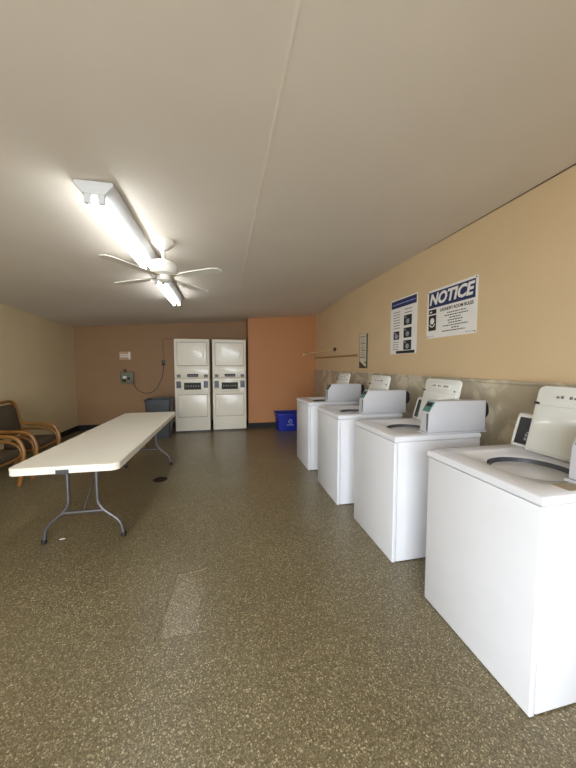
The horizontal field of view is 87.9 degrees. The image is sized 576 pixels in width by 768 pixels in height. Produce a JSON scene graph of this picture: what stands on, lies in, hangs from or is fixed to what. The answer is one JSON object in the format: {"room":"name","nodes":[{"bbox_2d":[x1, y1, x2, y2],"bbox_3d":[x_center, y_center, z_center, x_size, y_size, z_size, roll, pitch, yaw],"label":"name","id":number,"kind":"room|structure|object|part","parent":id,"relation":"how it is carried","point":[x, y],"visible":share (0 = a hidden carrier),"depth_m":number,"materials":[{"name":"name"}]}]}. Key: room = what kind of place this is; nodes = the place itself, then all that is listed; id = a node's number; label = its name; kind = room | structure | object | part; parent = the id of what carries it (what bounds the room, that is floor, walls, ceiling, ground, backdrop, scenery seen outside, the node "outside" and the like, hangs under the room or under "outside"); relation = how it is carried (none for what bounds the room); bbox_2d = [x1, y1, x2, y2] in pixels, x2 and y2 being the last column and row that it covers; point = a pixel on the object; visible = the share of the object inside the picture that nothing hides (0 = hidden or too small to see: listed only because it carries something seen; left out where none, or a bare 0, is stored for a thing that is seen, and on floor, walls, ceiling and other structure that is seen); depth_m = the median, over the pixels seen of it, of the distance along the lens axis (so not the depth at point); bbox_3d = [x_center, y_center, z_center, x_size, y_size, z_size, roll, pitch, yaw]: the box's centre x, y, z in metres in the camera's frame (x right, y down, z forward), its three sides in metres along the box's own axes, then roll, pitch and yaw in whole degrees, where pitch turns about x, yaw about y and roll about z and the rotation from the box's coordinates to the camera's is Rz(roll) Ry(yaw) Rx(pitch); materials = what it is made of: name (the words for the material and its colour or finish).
{"room":"laundry","nodes":[
{"label":"laundry","id":0,"kind":"room"},
{"bbox_2d":[0,303,77,449],"bbox_3d":[-3.667,0.036,2.084,0.100,2.500,9.000,-1,4,-12],"label":"wall","id":1,"kind":"structure","parent":0,"point":[38,372],"depth_m":5.09,"materials":[{"name":"paint"}]},
{"bbox_2d":[26,425,78,453],"bbox_3d":[-3.616,1.226,2.193,0.012,0.110,8.760,-1,4,-12],"label":"baseboard","id":2,"kind":"structure","parent":1,"relation":"attached to","point":[76,428],"depth_m":6.06,"materials":[{"name":"black plastic"}]},
{"bbox_2d":[74,321,246,424],"bbox_3d":[-2.021,-0.342,6.974,5.176,2.620,0.100,-1,4,-12],"label":"wall","id":3,"kind":"structure","parent":0,"point":[101,396],"depth_m":6.60,"materials":[{"name":"paint"}]},
{"bbox_2d":[119,352,130,359],"bbox_3d":[-3.576,-0.624,6.564,0.236,0.175,0.020,-1,4,-12],"label":"paper notice","id":4,"kind":"object","parent":3,"relation":"attached to","point":[122,355],"visible":1,"depth_m":6.56,"materials":[{"name":"white paper"}]},
{"bbox_2d":[120,369,133,382],"bbox_3d":[-3.524,-0.171,6.542,0.260,0.305,0.135,-1,4,-12],"label":"wall control box","id":5,"kind":"object","parent":3,"relation":"attached to","point":[125,377],"visible":1,"depth_m":6.51,"materials":[{"name":"grey metal"}]},
{"bbox_3d":[-3.524,-0.142,6.506,0.205,0.210,0.006,-1,4,-12],"label":"plate","id":6,"kind":"part","parent":5,"relation":"part of","materials":[{"name":"grey metal"}]},
{"bbox_2d":[162,338,175,359],"bbox_3d":[-2.650,-0.788,6.744,0.340,0.479,0.018,-1,4,-12],"label":"conduit","id":7,"kind":"object","parent":3,"relation":"attached to","point":[162,338],"visible":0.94,"depth_m":6.72,"materials":[{"name":"metal"}]},
{"bbox_3d":[-2.806,-0.476,6.725,0.080,0.120,0.040,-1,4,-12],"label":"wall outlet","id":8,"kind":"object","parent":3,"relation":"attached to","visible":0},
{"bbox_2d":[133,365,163,393],"bbox_3d":[-3.113,-0.107,6.683,0.641,0.643,0.031,-1,4,-12],"label":"power cord","id":9,"kind":"object","parent":8,"relation":"attached to","point":[163,365],"visible":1,"depth_m":6.72,"materials":[{"name":"black plastic"}]},
{"bbox_2d":[246,316,314,422],"bbox_3d":[-0.181,-0.347,7.051,1.546,2.620,0.520,-1,4,-12],"label":"wall","id":10,"kind":"structure","parent":0,"point":[278,372],"depth_m":6.78,"materials":[{"name":"orange paint"}]},
{"bbox_2d":[79,419,275,429],"bbox_3d":[-1.962,0.930,6.745,5.133,0.110,0.532,-1,4,-12],"label":"baseboard","id":11,"kind":"structure","parent":10,"relation":"attached to","point":[264,424],"depth_m":6.74,"materials":[{"name":"black plastic"}]},
{"bbox_2d":[0,0,575,326],"bbox_3d":[-1.088,-1.220,2.557,5.376,0.508,9.000,-1,4,-12],"label":"ceiling","id":12,"kind":"structure","parent":0,"point":[400,125],"depth_m":1.43,"materials":[{"name":"paint"}]},
{"bbox_2d":[73,179,158,268],"bbox_3d":[-1.222,-1.117,2.294,0.200,0.119,1.270,-1,4,-12],"label":"strip light","id":13,"kind":"object","parent":12,"relation":"attached to","point":[103,198],"visible":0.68,"depth_m":1.93,"materials":[{"name":"white plastic"}]},
{"bbox_2d":[98,237,221,292],"bbox_3d":[-1.062,-1.047,2.553,0.847,0.348,0.847,-2,4,-23],"label":"ceiling fan","id":14,"kind":"object","parent":12,"relation":"hanging from","point":[164,269],"visible":0.99,"depth_m":2.48,"materials":[{"name":"metal"}]},
{"bbox_3d":[-1.204,-0.890,2.210,0.104,0.012,0.380,1,4,22],"label":"blade","id":15,"kind":"part","parent":14,"relation":"part of","materials":[{"name":"white plastic"}]},
{"bbox_3d":[-1.415,-0.922,2.703,0.380,0.012,0.104,1,4,22],"label":"blade","id":16,"kind":"part","parent":14,"relation":"part of","materials":[{"name":"white plastic"}]},
{"bbox_3d":[-0.920,-0.936,2.913,0.104,0.012,0.380,1,4,22],"label":"blade","id":17,"kind":"part","parent":14,"relation":"part of","materials":[{"name":"white plastic"}]},
{"bbox_3d":[-0.709,-0.904,2.420,0.380,0.012,0.104,1,4,22],"label":"blade","id":18,"kind":"part","parent":14,"relation":"part of","materials":[{"name":"white plastic"}]},
{"bbox_2d":[150,273,182,305],"bbox_3d":[-1.589,-1.226,4.001,0.200,0.119,1.270,-1,4,-12],"label":"strip light","id":19,"kind":"object","parent":12,"relation":"attached to","point":[169,290],"visible":0.8,"depth_m":3.86,"materials":[{"name":"white plastic"}]},
{"bbox_2d":[238,0,300,295],"bbox_3d":[-0.127,-1.198,1.637,0.014,0.006,6.500,-1,4,-12],"label":"trim","id":20,"kind":"structure","parent":12,"relation":"attached to","point":[298,2],"depth_m":1.24,"materials":[{"name":"white paint"}]},
{"bbox_2d":[0,424,575,767],"bbox_3d":[-1.088,1.297,2.720,5.376,0.100,9.000,-1,4,-12],"label":"floor","id":21,"kind":"structure","parent":0,"point":[311,648],"depth_m":1.54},
{"bbox_2d":[0,435,25,486],"bbox_3d":[-3.297,0.746,3.163,0.598,0.957,0.568,-1,4,-12],"label":"armchair","id":22,"kind":"object","parent":21,"relation":"on","point":[7,457],"visible":0.99,"depth_m":3.43,"materials":[{"name":"brown wood"}]},
{"bbox_2d":[0,450,17,464],"bbox_3d":[-3.221,0.809,3.183,0.370,0.097,0.450,-1,4,-12],"label":"seat cushion","id":23,"kind":"object","parent":22,"relation":"on","point":[7,457],"depth_m":3.29,"materials":[{"name":"brown fabric"}]},
{"bbox_3d":[-3.278,0.874,3.175,0.471,0.061,0.506,-1,4,-12],"label":"seat frame","id":24,"kind":"part","parent":22,"relation":"part of","materials":[{"name":"brown wood"}]},
{"bbox_3d":[-3.308,0.775,3.434,0.453,0.251,0.026,-1,4,-12],"label":"arm rail","id":25,"kind":"part","parent":22,"relation":"part of","materials":[{"name":"brown wood"}]},
{"bbox_2d":[0,400,60,478],"bbox_3d":[-3.459,0.697,3.914,0.598,0.957,0.568,-1,4,-12],"label":"armchair","id":26,"kind":"object","parent":21,"relation":"on","point":[11,423],"visible":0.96,"depth_m":3.91,"materials":[{"name":"brown wood"}]},
{"bbox_2d":[0,404,20,439],"bbox_3d":[-3.653,0.487,3.859,0.131,0.415,0.444,-1,4,-12],"label":"cushion","id":27,"kind":"object","parent":26,"relation":"on","point":[10,419],"depth_m":3.91,"materials":[{"name":"brown fabric"}]},
{"bbox_3d":[-3.670,0.700,3.869,0.165,0.957,0.550,-1,4,-12],"label":"frame","id":28,"kind":"part","parent":26,"relation":"part of","materials":[{"name":"brown wood"}]},
{"bbox_3d":[-3.352,0.856,3.676,0.494,0.664,0.038,-1,4,-12],"label":"armrest","id":29,"kind":"part","parent":26,"relation":"part of","materials":[{"name":"brown wood"}]},
{"bbox_3d":[-3.359,0.760,3.668,0.453,0.251,0.026,-1,4,-12],"label":"arm rail","id":30,"kind":"part","parent":26,"relation":"part of","materials":[{"name":"brown wood"}]},
{"bbox_3d":[-3.439,0.825,3.927,0.471,0.061,0.506,-1,4,-12],"label":"seat frame","id":31,"kind":"part","parent":26,"relation":"part of","materials":[{"name":"brown wood"}]},
{"bbox_2d":[4,434,54,449],"bbox_3d":[-3.383,0.761,3.935,0.370,0.097,0.450,-1,4,-12],"label":"seat cushion","id":32,"kind":"object","parent":26,"relation":"on","point":[43,441],"depth_m":3.86,"materials":[{"name":"brown fabric"}]},
{"bbox_3d":[-3.470,0.727,4.185,0.453,0.251,0.026,-1,4,-12],"label":"arm rail","id":33,"kind":"part","parent":26,"relation":"part of","materials":[{"name":"brown wood"}]},
{"bbox_3d":[-3.463,0.822,4.193,0.494,0.664,0.038,-1,4,-12],"label":"armrest","id":34,"kind":"part","parent":26,"relation":"part of","materials":[{"name":"brown wood"}]},
{"bbox_2d":[9,412,175,544],"bbox_3d":[-1.785,0.852,3.258,0.700,0.722,2.392,-1,4,-11],"label":"folding table","id":35,"kind":"object","parent":21,"relation":"on","point":[108,446],"visible":1,"depth_m":2.44,"materials":[{"name":"plastic"}]},
{"bbox_2d":[144,397,173,438],"bbox_3d":[-2.529,0.663,5.914,0.490,0.750,0.492,-1,4,-12],"label":"trash bin","id":36,"kind":"object","parent":21,"relation":"on","point":[158,404],"visible":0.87,"depth_m":5.75,"materials":[{"name":"grey plastic"}]},
{"bbox_2d":[153,477,167,481],"bbox_3d":[-1.584,1.181,3.703,0.170,0.004,0.170,-1,4,-12],"label":"floor drain","id":37,"kind":"object","parent":21,"relation":"on","point":[158,479],"visible":1,"depth_m":3.70,"materials":[{"name":"black metal"}]},
{"bbox_2d":[160,573,204,638],"bbox_3d":[-0.617,1.312,1.798,0.200,0.011,0.460,-1,4,-12],"label":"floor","id":38,"kind":"structure","parent":21,"relation":"on","point":[183,614],"depth_m":1.75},
{"bbox_2d":[174,339,211,432],"bbox_3d":[-2.058,0.022,6.539,0.700,1.950,0.700,-1,4,-12],"label":"dryer","id":39,"kind":"object","parent":21,"relation":"on","point":[192,357],"visible":1,"depth_m":6.22,"materials":[{"name":"white metal"}]},
{"bbox_3d":[-1.993,-0.248,6.215,0.660,0.240,0.008,-1,4,-12],"label":"panel","id":40,"kind":"part","parent":39,"relation":"part of","materials":[{"name":"white metal"}]},
{"bbox_3d":[-1.988,-0.619,6.181,0.585,0.475,0.018,-1,4,-12],"label":"door","id":41,"kind":"part","parent":39,"relation":"part of","materials":[{"name":"white ceramic"}]},
{"bbox_3d":[-1.993,0.051,6.235,0.660,0.330,0.008,-1,4,-12],"label":"panel","id":42,"kind":"part","parent":39,"relation":"part of","materials":[{"name":"white metal"}]},
{"bbox_3d":[-1.988,0.459,6.251,0.585,0.455,0.018,-1,4,-12],"label":"door","id":43,"kind":"part","parent":39,"relation":"part of","materials":[{"name":"white metal"}]},
{"bbox_2d":[212,339,245,430],"bbox_3d":[-1.315,0.011,6.698,0.700,1.950,0.700,-1,4,-12],"label":"dryer","id":44,"kind":"object","parent":21,"relation":"on","point":[228,356],"visible":1,"depth_m":6.38,"materials":[{"name":"white metal"}]},
{"bbox_3d":[-1.250,-0.258,6.374,0.660,0.240,0.008,-1,4,-12],"label":"panel","id":45,"kind":"part","parent":44,"relation":"part of","materials":[{"name":"white metal"}]},
{"bbox_3d":[-1.245,-0.629,6.340,0.585,0.475,0.018,-1,4,-12],"label":"door","id":46,"kind":"part","parent":44,"relation":"part of","materials":[{"name":"white ceramic"}]},
{"bbox_3d":[-1.250,0.041,6.394,0.660,0.330,0.008,-1,4,-12],"label":"panel","id":47,"kind":"part","parent":44,"relation":"part of","materials":[{"name":"white metal"}]},
{"bbox_3d":[-1.245,0.448,6.410,0.585,0.455,0.018,-1,4,-12],"label":"door","id":48,"kind":"part","parent":44,"relation":"part of","materials":[{"name":"white metal"}]},
{"bbox_2d":[274,410,296,430],"bbox_3d":[-0.003,0.804,6.569,0.570,0.385,0.452,-1,4,-12],"label":"recycling bin","id":49,"kind":"object","parent":21,"relation":"on","point":[285,420],"visible":0.8,"depth_m":6.38,"materials":[{"name":"blue plastic"}]},
{"bbox_2d":[297,373,364,469],"bbox_3d":[0.607,0.490,4.359,0.827,1.298,0.659,-1,4,-12],"label":"washing machine","id":50,"kind":"object","parent":21,"relation":"on","point":[342,393],"visible":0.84,"depth_m":4.04,"materials":[{"name":"white metal"}]},
{"bbox_3d":[0.218,0.705,4.292,0.028,0.870,0.645,-1,4,-12],"label":"panel","id":51,"kind":"part","parent":50,"relation":"part of","materials":[{"name":"white metal"}]},
{"bbox_3d":[0.625,0.715,4.049,0.520,0.770,0.002,-1,4,-12],"label":"panel","id":52,"kind":"part","parent":50,"relation":"part of","materials":[{"name":"white metal"}]},
{"bbox_3d":[0.760,0.075,4.353,0.070,0.254,0.375,-1,4,-12],"label":"panel","id":53,"kind":"part","parent":50,"relation":"part of","materials":[{"name":"beige ceramic"}]},
{"bbox_3d":[0.782,0.028,4.355,0.104,0.376,0.407,-1,4,-12],"label":"lid","id":54,"kind":"part","parent":50,"relation":"part of","materials":[{"name":"beige ceramic"}]},
{"bbox_2d":[318,375,409,504],"bbox_3d":[0.830,0.554,3.372,0.827,1.298,0.659,-1,4,-12],"label":"washing machine","id":55,"kind":"object","parent":21,"relation":"on","point":[336,426],"visible":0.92,"depth_m":3.06,"materials":[{"name":"white metal"}]},
{"bbox_3d":[0.442,0.769,3.304,0.028,0.870,0.645,-1,4,-12],"label":"panel","id":56,"kind":"part","parent":55,"relation":"part of","materials":[{"name":"white metal"}]},
{"bbox_3d":[0.848,0.779,3.061,0.520,0.770,0.002,-1,4,-12],"label":"panel","id":57,"kind":"part","parent":55,"relation":"part of","materials":[{"name":"white metal"}]},
{"bbox_3d":[0.984,0.139,3.365,0.070,0.254,0.375,-1,4,-12],"label":"panel","id":58,"kind":"part","parent":55,"relation":"part of","materials":[{"name":"beige ceramic"}]},
{"bbox_3d":[1.006,0.092,3.367,0.104,0.376,0.407,-1,4,-12],"label":"lid","id":59,"kind":"part","parent":55,"relation":"part of","materials":[{"name":"beige ceramic"}]},
{"bbox_2d":[354,378,488,562],"bbox_3d":[1.077,0.611,2.494,0.827,1.298,0.659,-1,4,-12],"label":"washing machine","id":60,"kind":"object","parent":21,"relation":"on","point":[392,459],"visible":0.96,"depth_m":2.18,"materials":[{"name":"white metal"}]},
{"bbox_3d":[0.689,0.826,2.427,0.028,0.870,0.645,-1,4,-12],"label":"panel","id":61,"kind":"part","parent":60,"relation":"part of","materials":[{"name":"white metal"}]},
{"bbox_3d":[1.215,0.225,2.752,0.061,0.184,0.131,-1,4,-12],"label":"panel frame","id":62,"kind":"part","parent":60,"relation":"part of","materials":[{"name":"white plastic"}]},
{"bbox_3d":[1.258,0.238,2.559,0.053,0.164,0.495,-1,4,-12],"label":"control panel","id":63,"kind":"part","parent":60,"relation":"part of","materials":[{"name":"plastic"}]},
{"bbox_3d":[1.230,0.196,2.488,0.070,0.254,0.375,-1,4,-12],"label":"panel","id":64,"kind":"part","parent":60,"relation":"part of","materials":[{"name":"beige ceramic"}]},
{"bbox_3d":[1.095,0.836,2.184,0.520,0.770,0.002,-1,4,-12],"label":"panel","id":65,"kind":"part","parent":60,"relation":"part of","materials":[{"name":"white metal"}]},
{"bbox_3d":[1.253,0.149,2.490,0.104,0.376,0.407,-1,4,-12],"label":"lid","id":66,"kind":"part","parent":60,"relation":"part of","materials":[{"name":"beige ceramic"}]},
{"bbox_2d":[424,386,575,716],"bbox_3d":[1.302,0.672,1.556,0.827,1.298,0.659,-1,4,-12],"label":"washing machine","id":67,"kind":"object","parent":21,"relation":"on","point":[500,565],"visible":1,"depth_m":1.35,"materials":[{"name":"white metal"}]},
{"bbox_3d":[0.914,0.887,1.488,0.028,0.870,0.645,-1,4,-12],"label":"panel","id":68,"kind":"part","parent":67,"relation":"part of","materials":[{"name":"white metal"}]},
{"bbox_3d":[1.440,0.286,1.813,0.061,0.184,0.131,-1,4,-12],"label":"panel frame","id":69,"kind":"part","parent":67,"relation":"part of","materials":[{"name":"white plastic"}]},
{"bbox_3d":[1.483,0.299,1.621,0.053,0.164,0.495,-1,4,-12],"label":"control panel","id":70,"kind":"part","parent":67,"relation":"part of","materials":[{"name":"plastic"}]},
{"bbox_3d":[1.478,0.210,1.551,0.104,0.376,0.407,-1,4,-12],"label":"lid","id":71,"kind":"part","parent":67,"relation":"part of","materials":[{"name":"beige ceramic"}]},
{"bbox_3d":[1.455,0.257,1.550,0.070,0.254,0.375,-1,4,-12],"label":"panel","id":72,"kind":"part","parent":67,"relation":"part of","materials":[{"name":"beige ceramic"}]},
{"bbox_3d":[1.320,0.897,1.245,0.520,0.770,0.002,-1,4,-12],"label":"panel","id":73,"kind":"part","parent":67,"relation":"part of","materials":[{"name":"white metal"}]},
{"bbox_2d":[315,165,575,383],"bbox_3d":[1.492,-0.146,3.181,0.100,2.720,9.000,-1,4,-12],"label":"wall","id":74,"kind":"structure","parent":0,"point":[522,253],"depth_m":2.34,"materials":[{"name":"beige paint"}]},
{"bbox_2d":[303,347,335,355],"bbox_3d":[0.625,-0.671,6.255,0.061,0.119,1.366,-2,4,-23],"label":"rod","id":75,"kind":"object","parent":74,"relation":"attached to","point":[334,348],"visible":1,"depth_m":6.10,"materials":[{"name":"brown wood"}]},
{"bbox_3d":[0.628,-0.669,6.265,0.032,0.089,1.316,-2,4,-24],"label":"rod","id":76,"kind":"part","parent":75,"relation":"part of","materials":[{"name":"brown wood"}]},
{"bbox_2d":[314,354,356,358],"bbox_3d":[0.858,-0.528,5.828,0.022,0.030,2.240,-1,4,-12],"label":"wall rail","id":77,"kind":"object","parent":74,"relation":"attached to","point":[353,354],"visible":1,"depth_m":5.54,"materials":[{"name":"brown wood"}]},
{"bbox_2d":[359,333,367,367],"bbox_3d":[1.139,-0.496,4.522,0.018,0.510,0.250,-1,4,-12],"label":"framed notice","id":78,"kind":"object","parent":74,"relation":"attached to","point":[363,340],"visible":1,"depth_m":4.50,"materials":[{"name":"white paper"}]},
{"bbox_2d":[390,292,417,354],"bbox_3d":[1.356,-0.687,3.526,0.005,0.660,0.530,-1,4,-12],"label":"poster","id":79,"kind":"object","parent":74,"relation":"attached to","point":[403,335],"visible":1,"depth_m":3.49,"materials":[{"name":"grey paper"}]},
{"bbox_2d":[394,331,398,339],"bbox_3d":[1.328,-0.591,3.660,0.001,0.100,0.120,-1,4,-12],"label":"picture","id":80,"kind":"object","parent":79,"relation":"attached to","point":[396,333],"depth_m":3.66},
{"bbox_2d":[403,340,410,349],"bbox_3d":[1.375,-0.452,3.448,0.001,0.110,0.150,-1,4,-12],"label":"picture","id":81,"kind":"object","parent":79,"relation":"on","point":[406,343],"depth_m":3.45},
{"bbox_2d":[403,327,411,337],"bbox_3d":[1.375,-0.594,3.439,0.001,0.115,0.150,-1,4,-12],"label":"picture","id":82,"kind":"object","parent":79,"relation":"attached to","point":[407,331],"depth_m":3.44},
{"bbox_2d":[404,314,411,324],"bbox_3d":[1.375,-0.739,3.430,0.001,0.115,0.150,-1,4,-12],"label":"picture","id":83,"kind":"object","parent":79,"relation":"on","point":[407,317],"depth_m":3.42},
{"bbox_2d":[314,371,541,445],"bbox_3d":[1.484,0.591,2.981,0.018,1.275,8.239,-1,4,-12],"label":"wall panel","id":84,"kind":"object","parent":74,"relation":"attached to","point":[505,402],"depth_m":2.38,"materials":[{"name":"stone"}]},
{"bbox_2d":[314,370,575,387],"bbox_3d":[1.479,-0.060,2.937,0.030,0.030,8.239,-1,4,-12],"label":"trim","id":85,"kind":"structure","parent":74,"relation":"attached to","point":[527,383],"depth_m":2.47,"materials":[{"name":"wood"}]},
{"bbox_2d":[427,275,478,338],"bbox_3d":[1.511,-0.690,2.796,0.007,0.480,0.630,-1,4,-12],"label":"notice sign","id":86,"kind":"object","parent":74,"relation":"attached to","point":[451,308],"visible":1,"depth_m":2.74,"materials":[{"name":"white"}]},
{"bbox_2d":[427,163,575,248],"bbox_3d":[1.891,-1.263,0.990,0.010,0.011,4.400,-1,4,-12],"label":"trim","id":87,"kind":"structure","parent":74,"relation":"attached to","point":[575,163],"depth_m":2.10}
]}

